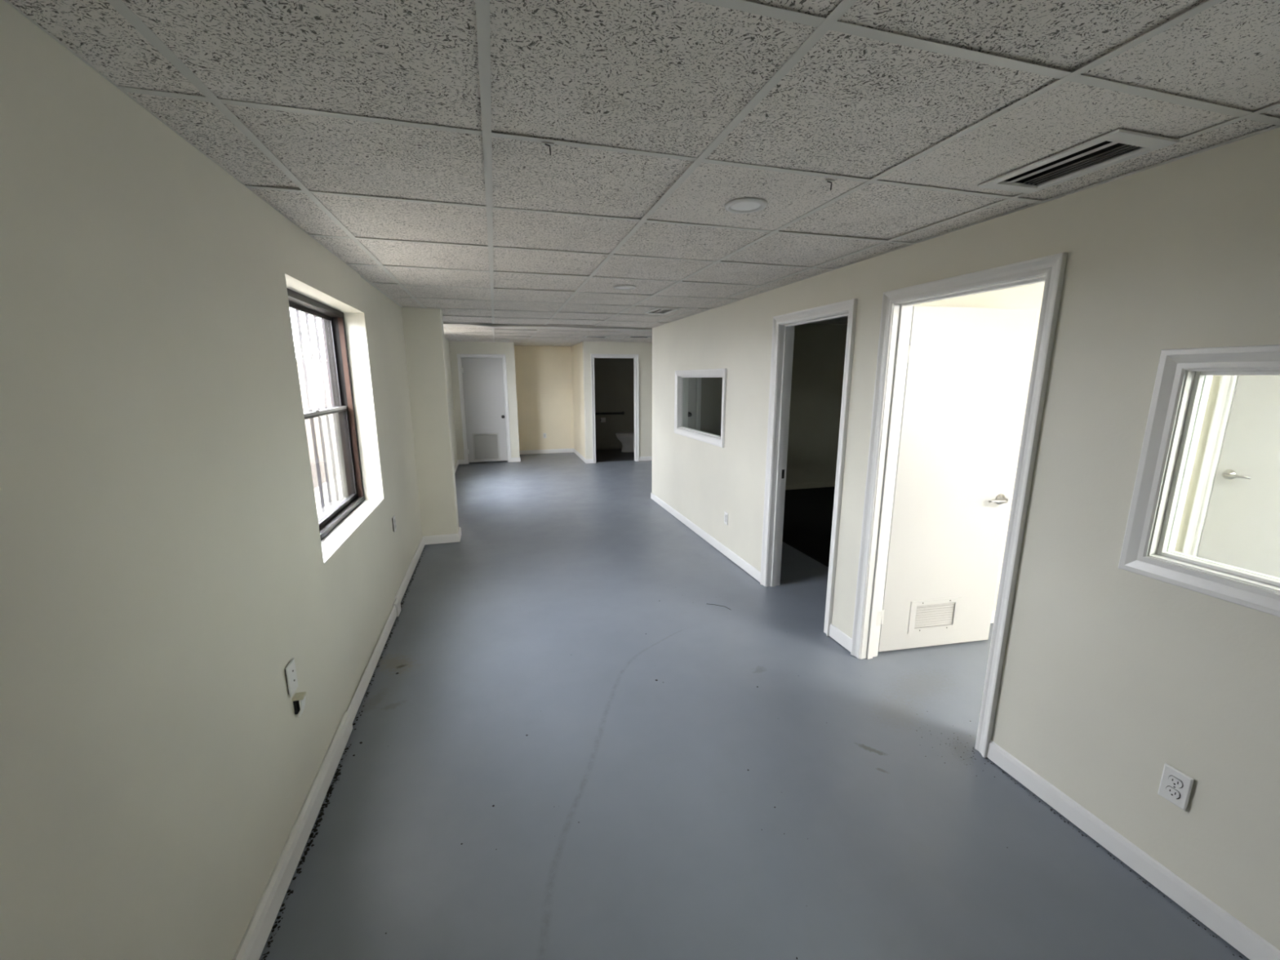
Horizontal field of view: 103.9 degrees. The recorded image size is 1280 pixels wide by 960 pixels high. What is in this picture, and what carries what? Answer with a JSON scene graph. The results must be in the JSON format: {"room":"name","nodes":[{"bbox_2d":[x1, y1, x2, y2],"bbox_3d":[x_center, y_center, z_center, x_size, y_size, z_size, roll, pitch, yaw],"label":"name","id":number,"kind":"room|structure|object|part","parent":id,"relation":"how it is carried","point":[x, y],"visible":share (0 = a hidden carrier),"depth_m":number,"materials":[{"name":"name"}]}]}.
{"room":"office corridor","nodes":[
{"label":"office corridor","id":0,"kind":"room"},
{"bbox_2d":[0,0,457,959],"bbox_3d":[-2.041,-0.515,3.918,0.225,2.750,12.100,-3,12,-15],"label":"wall","id":1,"kind":"structure","parent":0,"point":[163,571],"depth_m":1.16,"materials":[{"name":"paint"}]},
{"bbox_2d":[284,657,298,697],"bbox_3d":[-1.260,0.715,1.811,0.015,0.115,0.070,-3,12,-15],"label":"blank wall plate","id":2,"kind":"object","parent":1,"relation":"attached to","point":[290,671],"visible":1,"depth_m":1.80,"materials":[{"name":"white plastic"}]},
{"bbox_2d":[292,691,306,717],"bbox_3d":[-1.252,0.828,1.847,0.037,0.080,0.040,-3,12,-15],"label":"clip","id":3,"kind":"object","parent":1,"relation":"attached to","point":[298,696],"visible":1,"depth_m":1.84,"materials":[{"name":"white plastic"}]},
{"bbox_2d":[287,288,383,563],"bbox_3d":[-1.682,-0.336,2.668,0.222,1.210,1.267,-3,12,-15],"label":"window","id":4,"kind":"structure","parent":1,"relation":"in","point":[338,523],"depth_m":3.14,"materials":[{"name":"brown metal"}]},
{"bbox_3d":[-1.755,-0.609,2.591,0.020,0.576,1.203,-3,12,-15],"label":"sash","id":5,"kind":"part","parent":4,"relation":"part of","materials":[{"name":"glass"}]},
{"bbox_2d":[295,310,345,518],"bbox_3d":[-1.900,-0.367,2.812,0.112,1.400,2.080,-3,12,-15],"label":"bars","id":6,"kind":"object","parent":4,"relation":"attached to","point":[324,510],"visible":0.02,"depth_m":3.26,"materials":[{"name":"grey paint"}]},
{"bbox_3d":[-1.899,0.268,2.941,0.112,0.025,2.080,-3,12,-15],"label":"rail","id":7,"kind":"part","parent":6,"relation":"part of","materials":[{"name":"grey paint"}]},
{"bbox_3d":[-1.717,-0.354,2.654,0.006,0.016,1.163,-3,12,-15],"label":"meeting rail","id":8,"kind":"part","parent":4,"relation":"part of","materials":[{"name":"silver metal"}]},
{"bbox_3d":[-1.729,-0.069,2.708,0.020,0.598,1.203,-3,12,-15],"label":"sash","id":9,"kind":"part","parent":4,"relation":"part of","materials":[{"name":"brown metal"}]},
{"bbox_3d":[-1.629,0.253,2.802,0.114,0.003,1.267,-3,12,-15],"label":"sill","id":10,"kind":"part","parent":4,"relation":"part of","materials":[{"name":"white paint"}]},
{"bbox_2d":[232,459,464,959],"bbox_3d":[-1.754,0.777,4.179,0.352,0.098,11.941,-3,12,-15],"label":"baseboard","id":11,"kind":"structure","parent":1,"relation":"attached to","point":[253,942],"depth_m":1.87,"materials":[{"name":"white paint"}]},
{"bbox_2d":[391,515,396,532],"bbox_3d":[-1.832,0.328,3.736,0.017,0.115,0.070,-3,12,-15],"label":"wall outlet","id":12,"kind":"object","parent":1,"relation":"attached to","point":[393,520],"visible":1,"depth_m":3.71,"materials":[{"name":"white plastic"}]},
{"bbox_2d":[314,473,342,514],"bbox_3d":[0.290,0.575,6.564,28.000,0.150,36.000,-3,12,-15],"label":"ground","id":13,"kind":"structure","parent":0,"point":[317,493],"depth_m":8.01,"materials":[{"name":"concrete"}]},
{"bbox_2d":[296,358,339,488],"bbox_3d":[-4.619,-0.221,4.982,0.260,2.160,24.000,-3,12,-15],"label":"wall","id":14,"kind":"structure","parent":13,"relation":"on","point":[300,365],"depth_m":8.71,"materials":[{"name":"paint"}]},
{"bbox_2d":[401,307,458,544],"bbox_3d":[-2.064,-0.721,4.929,0.343,2.750,0.220,-3,12,-15],"label":"wall","id":15,"kind":"structure","parent":0,"point":[423,328],"depth_m":4.86,"materials":[{"name":"paint"}]},
{"bbox_2d":[448,323,519,462],"bbox_3d":[-3.008,-1.691,9.711,1.190,2.750,0.120,-3,12,-15],"label":"wall","id":16,"kind":"structure","parent":0,"point":[455,347],"depth_m":9.62,"materials":[{"name":"paint"}]},
{"bbox_2d":[457,353,511,464],"bbox_3d":[-3.012,-1.367,9.744,0.884,2.097,0.181,-3,12,-15],"label":"door","id":17,"kind":"structure","parent":16,"relation":"in","point":[482,378],"depth_m":9.71,"materials":[{"name":"white paint"}]},
{"bbox_2d":[471,432,500,460],"bbox_3d":[-3.026,-0.658,9.864,0.494,0.535,0.019,-3,12,-15],"label":"return air grille","id":18,"kind":"object","parent":17,"relation":"attached to","point":[484,447],"depth_m":9.87,"materials":[{"name":"grey metal"}]},
{"bbox_2d":[514,345,573,454],"bbox_3d":[-2.170,-1.949,10.972,1.366,2.750,0.120,-3,12,-15],"label":"wall","id":19,"kind":"structure","parent":0,"point":[544,374],"depth_m":10.96,"materials":[{"name":"beige paint"}]},
{"bbox_2d":[443,322,652,346],"bbox_3d":[-1.072,-2.509,8.875,4.540,0.040,4.220,-3,12,-15],"label":"ceiling","id":20,"kind":"structure","parent":0,"point":[521,335],"depth_m":7.93,"materials":[{"name":"tile"}]},
{"bbox_2d":[583,335,609,337],"bbox_3d":[-0.733,-2.439,8.341,0.410,0.117,0.236,-3,12,-15],"label":"ceiling vent","id":21,"kind":"object","parent":20,"relation":"in","point":[588,335],"visible":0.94,"depth_m":8.34,"materials":[{"name":"white metal"}]},
{"bbox_3d":[-0.733,-2.386,8.351,0.410,0.010,0.236,-3,12,-15],"label":"frame","id":22,"kind":"part","parent":21,"relation":"part of","materials":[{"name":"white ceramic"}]},
{"bbox_2d":[625,336,652,337],"bbox_3d":[-0.014,-2.454,8.408,0.410,0.117,0.236,-3,12,-15],"label":"ceiling vent","id":23,"kind":"object","parent":20,"relation":"in","point":[628,336],"visible":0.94,"depth_m":8.44,"materials":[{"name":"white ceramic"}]},
{"bbox_2d":[571,325,585,457],"bbox_3d":[-1.289,-1.872,10.585,0.114,2.750,1.860,-3,12,-15],"label":"wall","id":24,"kind":"structure","parent":0,"point":[576,349],"depth_m":10.35,"materials":[{"name":"beige paint"}]},
{"bbox_2d":[511,448,593,463],"bbox_3d":[-1.888,-0.486,10.427,1.544,0.085,1.622,-3,12,-15],"label":"baseboard","id":25,"kind":"structure","parent":24,"relation":"attached to","point":[568,450],"depth_m":11.10,"materials":[{"name":"white paint"}]},
{"bbox_2d":[594,358,634,449],"bbox_3d":[-0.509,-2.098,11.688,2.000,2.750,0.120,-3,12,-15],"label":"wall","id":26,"kind":"structure","parent":0,"point":[614,377],"depth_m":11.64,"materials":[{"name":"paint"}]},
{"bbox_2d":[600,417,606,422],"bbox_3d":[-0.851,-1.391,11.605,0.136,0.110,0.120,-3,12,-15],"label":"toilet paper holder","id":27,"kind":"object","parent":26,"relation":"attached to","point":[602,420],"visible":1,"depth_m":11.56,"materials":[{"name":"white"}]},
{"bbox_2d":[595,444,622,449],"bbox_3d":[-0.489,-0.786,11.890,2.000,0.085,0.012,-3,12,-15],"label":"baseboard","id":28,"kind":"structure","parent":26,"relation":"attached to","point":[615,446],"depth_m":11.82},
{"bbox_2d":[595,411,624,414],"bbox_3d":[-0.732,-1.545,11.632,0.800,0.080,0.076,-3,12,-15],"label":"grab bar","id":29,"kind":"object","parent":26,"relation":"attached to","point":[622,412],"visible":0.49,"depth_m":11.61,"materials":[{"name":"grey metal"}]},
{"bbox_2d":[582,327,652,463],"bbox_3d":[-0.057,-1.739,9.919,2.114,2.750,0.120,-3,12,-15],"label":"wall","id":30,"kind":"structure","parent":0,"point":[644,349],"depth_m":9.76,"materials":[{"name":"paint"}]},
{"bbox_2d":[591,353,639,463],"bbox_3d":[-0.605,-1.472,10.243,0.938,2.097,0.974,-3,12,-15],"label":"door frame","id":31,"kind":"structure","parent":30,"relation":"in","point":[636,357],"depth_m":9.78,"materials":[{"name":"white paint"}]},
{"bbox_2d":[639,456,652,461],"bbox_3d":[0.479,-0.457,10.264,1.044,0.085,0.012,-3,12,-15],"label":"baseboard","id":32,"kind":"structure","parent":30,"relation":"attached to","point":[641,458],"depth_m":10.16,"materials":[{"name":"white paint"}]},
{"bbox_2d":[4,0,1279,328],"bbox_3d":[-0.067,-1.131,2.276,2.795,0.036,8.160,-3,12,-15],"label":"ceiling","id":33,"kind":"structure","parent":0,"point":[404,138],"depth_m":1.25,"materials":[{"name":"tile"}]},
{"bbox_2d":[541,142,554,155],"bbox_3d":[-0.255,-0.917,1.388,0.034,0.035,0.017,-3,12,-15],"label":"ceiling hook","id":34,"kind":"object","parent":33,"relation":"attached to","point":[546,144],"visible":1,"depth_m":1.38,"materials":[{"name":"grey metal"}]},
{"bbox_2d":[613,284,635,289],"bbox_3d":[-0.108,-1.376,3.588,0.160,0.008,0.160,-3,12,-15],"label":"recessed light","id":35,"kind":"object","parent":33,"relation":"in","point":[623,286],"visible":1,"depth_m":3.57,"materials":[{"name":"white plastic"}]},
{"bbox_2d":[644,307,679,314],"bbox_3d":[0.202,-1.690,4.849,0.236,0.117,0.410,-3,12,-15],"label":"ceiling vent","id":36,"kind":"object","parent":33,"relation":"in","point":[655,308],"visible":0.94,"depth_m":4.85,"materials":[{"name":"white metal"}]},
{"bbox_2d":[724,197,767,213],"bbox_3d":[0.398,-1.031,1.887,0.160,0.008,0.160,-3,12,-15],"label":"recessed light","id":37,"kind":"object","parent":33,"relation":"in","point":[745,205],"visible":1,"depth_m":1.87,"materials":[{"name":"white plastic"}]},
{"bbox_2d":[822,178,834,190],"bbox_3d":[0.623,-0.973,1.652,0.034,0.035,0.017,-3,12,-15],"label":"ceiling hook","id":38,"kind":"object","parent":33,"relation":"attached to","point":[831,181],"visible":1,"depth_m":1.65,"materials":[{"name":"grey metal"}]},
{"bbox_2d":[977,128,1179,193],"bbox_3d":[1.313,-1.017,1.526,0.236,0.117,0.410,-3,12,-15],"label":"ceiling vent","id":39,"kind":"object","parent":33,"relation":"in","point":[1119,145],"visible":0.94,"depth_m":1.53,"materials":[{"name":"white metal"}]},
{"bbox_2d":[258,448,1249,959],"bbox_3d":[1.572,0.617,5.512,7.900,0.124,15.100,-3,12,-15],"label":"floor","id":40,"kind":"structure","parent":0,"point":[535,623],"depth_m":2.07,"materials":[{"name":"grey paint"}]},
{"bbox_2d":[615,431,634,452],"bbox_3d":[-0.186,-1.019,11.385,0.760,0.755,0.460,-3,12,-15],"label":"toilet","id":41,"kind":"object","parent":40,"relation":"on","point":[626,438],"visible":0.47,"depth_m":11.28,"materials":[{"name":"white ceramic"}]},
{"bbox_3d":[-0.282,-1.064,11.348,0.550,0.018,0.380,-3,12,-15],"label":"lid","id":42,"kind":"part","parent":41,"relation":"part of","materials":[{"name":"white ceramic"}]},
{"bbox_2d":[261,545,1242,959],"bbox_3d":[-0.109,1.033,3.177,2.920,0.004,5.250,-3,12,-15],"label":"floor grit","id":43,"kind":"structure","parent":40,"relation":"on","point":[331,788],"depth_m":1.91,"materials":[{"name":"black"}]},
{"bbox_2d":[782,486,835,567],"bbox_3d":[2.897,0.518,5.679,3.050,0.006,3.950,-3,12,-15],"label":"floor","id":44,"kind":"structure","parent":40,"relation":"on","point":[808,512],"depth_m":5.85,"materials":[{"name":"black"}]},
{"bbox_2d":[695,323,847,484],"bbox_3d":[2.084,-1.201,7.254,3.780,2.750,0.120,-3,12,-15],"label":"wall","id":45,"kind":"structure","parent":0,"point":[819,349],"depth_m":7.31,"materials":[{"name":"paint"}]},
{"bbox_2d":[687,377,701,430],"bbox_3d":[0.527,-0.776,6.819,0.623,2.091,0.102,-3,12,-15],"label":"door","id":46,"kind":"structure","parent":45,"relation":"in","point":[694,384],"depth_m":6.83,"materials":[{"name":"white paint"}]},
{"bbox_3d":[0.519,-0.758,6.856,0.503,2.023,0.035,-3,12,-15],"label":"panel","id":47,"kind":"part","parent":46,"relation":"part of","materials":[{"name":"white paint"}]},
{"bbox_3d":[0.529,-0.775,6.814,0.623,2.091,0.023,-3,12,-15],"label":"casing","id":48,"kind":"part","parent":46,"relation":"part of","materials":[{"name":"white paint"}]},
{"bbox_2d":[811,316,848,324],"bbox_3d":[2.589,-1.830,5.114,3.680,0.036,3.950,-3,12,-15],"label":"ceiling","id":49,"kind":"structure","parent":0,"point":[843,321],"depth_m":6.94,"materials":[{"name":"tile"}]},
{"bbox_2d":[651,127,1279,950],"bbox_3d":[1.333,-0.306,2.857,0.115,2.750,8.177,-3,12,-15],"label":"wall","id":50,"kind":"structure","parent":0,"point":[1111,676],"depth_m":1.72,"materials":[{"name":"paint"}]},
{"bbox_2d":[674,368,726,447],"bbox_3d":[0.654,-0.779,5.202,0.153,0.715,1.320,-3,12,-15],"label":"window","id":51,"kind":"structure","parent":50,"relation":"in","point":[681,396],"depth_m":5.40,"materials":[{"name":"white paint"}]},
{"bbox_3d":[0.718,-0.783,5.220,0.019,0.715,1.320,-3,12,-15],"label":"casing","id":52,"kind":"part","parent":51,"relation":"part of","materials":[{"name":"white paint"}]},
{"bbox_2d":[724,511,728,524],"bbox_3d":[0.801,0.357,4.674,0.012,0.115,0.070,-3,12,-15],"label":"wall outlet","id":53,"kind":"object","parent":50,"relation":"attached to","point":[726,514],"visible":1,"depth_m":4.66,"materials":[{"name":"white plastic"}]},
{"bbox_2d":[650,480,835,582],"bbox_3d":[2.526,0.489,5.592,3.807,0.085,3.999,-3,12,-15],"label":"baseboard","id":54,"kind":"structure","parent":50,"relation":"attached to","point":[756,574],"depth_m":5.38,"materials":[{"name":"white paint"}]},
{"bbox_2d":[760,298,857,635],"bbox_3d":[1.540,-0.115,3.581,0.926,2.084,0.878,-3,12,-15],"label":"door","id":55,"kind":"structure","parent":50,"relation":"in","point":[784,325],"depth_m":3.70,"materials":[{"name":"white paint"}]},
{"bbox_3d":[1.101,-0.046,3.865,0.028,0.070,0.003,-3,12,-15],"label":"strike plate","id":56,"kind":"part","parent":55,"relation":"part of","materials":[{"name":"grey metal"}]},
{"bbox_3d":[1.239,-0.098,3.497,0.023,2.083,0.878,-3,12,-15],"label":"casing","id":57,"kind":"part","parent":55,"relation":"part of","materials":[{"name":"white paint"}]},
{"bbox_2d":[828,623,852,652],"bbox_3d":[1.263,0.989,3.142,0.012,0.085,0.222,-3,12,-15],"label":"baseboard","id":58,"kind":"structure","parent":50,"relation":"attached to","point":[837,634],"depth_m":3.14,"materials":[{"name":"white paint"}]},
{"bbox_2d":[850,252,1067,758],"bbox_3d":[1.851,0.095,2.544,0.946,2.084,0.884,-3,12,-15],"label":"door","id":59,"kind":"structure","parent":50,"relation":"in","point":[950,382],"depth_m":2.83,"materials":[{"name":"white paint"}]},
{"bbox_3d":[1.540,0.113,2.457,0.023,2.083,0.884,-3,12,-15],"label":"casing","id":60,"kind":"part","parent":59,"relation":"part of","materials":[{"name":"white paint"}]},
{"bbox_2d":[907,596,961,634],"bbox_3d":[1.802,0.825,3.087,0.350,0.210,0.043,-2,12,-10],"label":"vent grille","id":61,"kind":"object","parent":59,"relation":"attached to","point":[926,615],"depth_m":3.07,"materials":[{"name":"white metal"}]},
{"bbox_3d":[1.828,0.044,2.933,0.775,2.004,0.035,-2,12,-10],"label":"panel","id":62,"kind":"part","parent":59,"relation":"part of","materials":[{"name":"white paint"}]},
{"bbox_3d":[2.112,0.122,2.955,0.150,0.066,0.059,-2,12,-10],"label":"lever handle","id":63,"kind":"part","parent":59,"relation":"part of","materials":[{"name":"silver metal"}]},
{"bbox_2d":[986,739,1279,959],"bbox_3d":[1.962,1.479,0.726,0.012,0.085,3.133,-3,12,-15],"label":"baseboard","id":64,"kind":"structure","parent":50,"relation":"attached to","point":[1244,940],"depth_m":1.67,"materials":[{"name":"white paint"}]},
{"bbox_2d":[1157,763,1194,811],"bbox_3d":[1.693,0.970,1.584,0.016,0.115,0.070,-3,12,-15],"label":"wall outlet","id":65,"kind":"object","parent":50,"relation":"attached to","point":[1175,786],"visible":1,"depth_m":1.58,"materials":[{"name":"white plastic"}]},
{"bbox_2d":[1165,786,1180,799],"bbox_3d":[1.688,0.989,1.587,0.004,0.028,0.036,-3,12,-15],"label":"receptacle","id":66,"kind":"object","parent":65,"relation":"attached to","point":[1171,792],"depth_m":1.59,"materials":[{"name":"white plastic"}]},
{"bbox_2d":[1168,775,1183,788],"bbox_3d":[1.688,0.951,1.579,0.004,0.028,0.036,-3,12,-15],"label":"receptacle","id":67,"kind":"object","parent":65,"relation":"attached to","point":[1174,781],"depth_m":1.58,"materials":[{"name":"white plastic"}]},
{"bbox_2d":[1118,344,1279,617],"bbox_3d":[1.865,0.069,1.018,0.153,0.715,1.320,-3,12,-15],"label":"window","id":68,"kind":"structure","parent":50,"relation":"in","point":[1184,377],"depth_m":1.55,"materials":[{"name":"white paint"}]},
{"bbox_2d":[913,282,1044,610],"bbox_3d":[3.192,-0.425,3.426,3.780,2.750,0.100,-3,12,-15],"label":"wall office partition","id":69,"kind":"structure","parent":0,"point":[1028,296],"depth_m":2.98,"materials":[{"name":"paint"}]},
{"bbox_2d":[990,610,995,623],"bbox_3d":[2.611,0.940,3.372,2.480,0.085,0.206,-3,12,-15],"label":"baseboard","id":70,"kind":"structure","parent":69,"relation":"attached to","point":[993,611],"depth_m":3.41,"materials":[{"name":"white paint"}]},
{"bbox_2d":[1174,375,1222,552],"bbox_3d":[4.512,0.025,1.200,0.120,2.750,4.990,-3,12,-15],"label":"wall","id":71,"kind":"structure","parent":0,"point":[1215,382],"depth_m":3.43,"materials":[{"name":"paint"}]},
{"bbox_2d":[1182,375,1279,577],"bbox_3d":[3.983,-0.002,2.998,0.176,2.084,0.888,-3,12,-15],"label":"door","id":72,"kind":"structure","parent":71,"relation":"in","point":[1234,519],"depth_m":3.23,"materials":[{"name":"white paint"}]},
{"bbox_3d":[3.940,0.000,2.986,0.023,2.083,0.888,-3,12,-15],"label":"casing","id":73,"kind":"part","parent":72,"relation":"part of","materials":[{"name":"white paint"}]},
{"bbox_3d":[3.853,-0.026,3.241,0.059,0.066,0.150,-3,12,-15],"label":"lever handle","id":74,"kind":"part","parent":72,"relation":"part of","materials":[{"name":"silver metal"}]}
]}

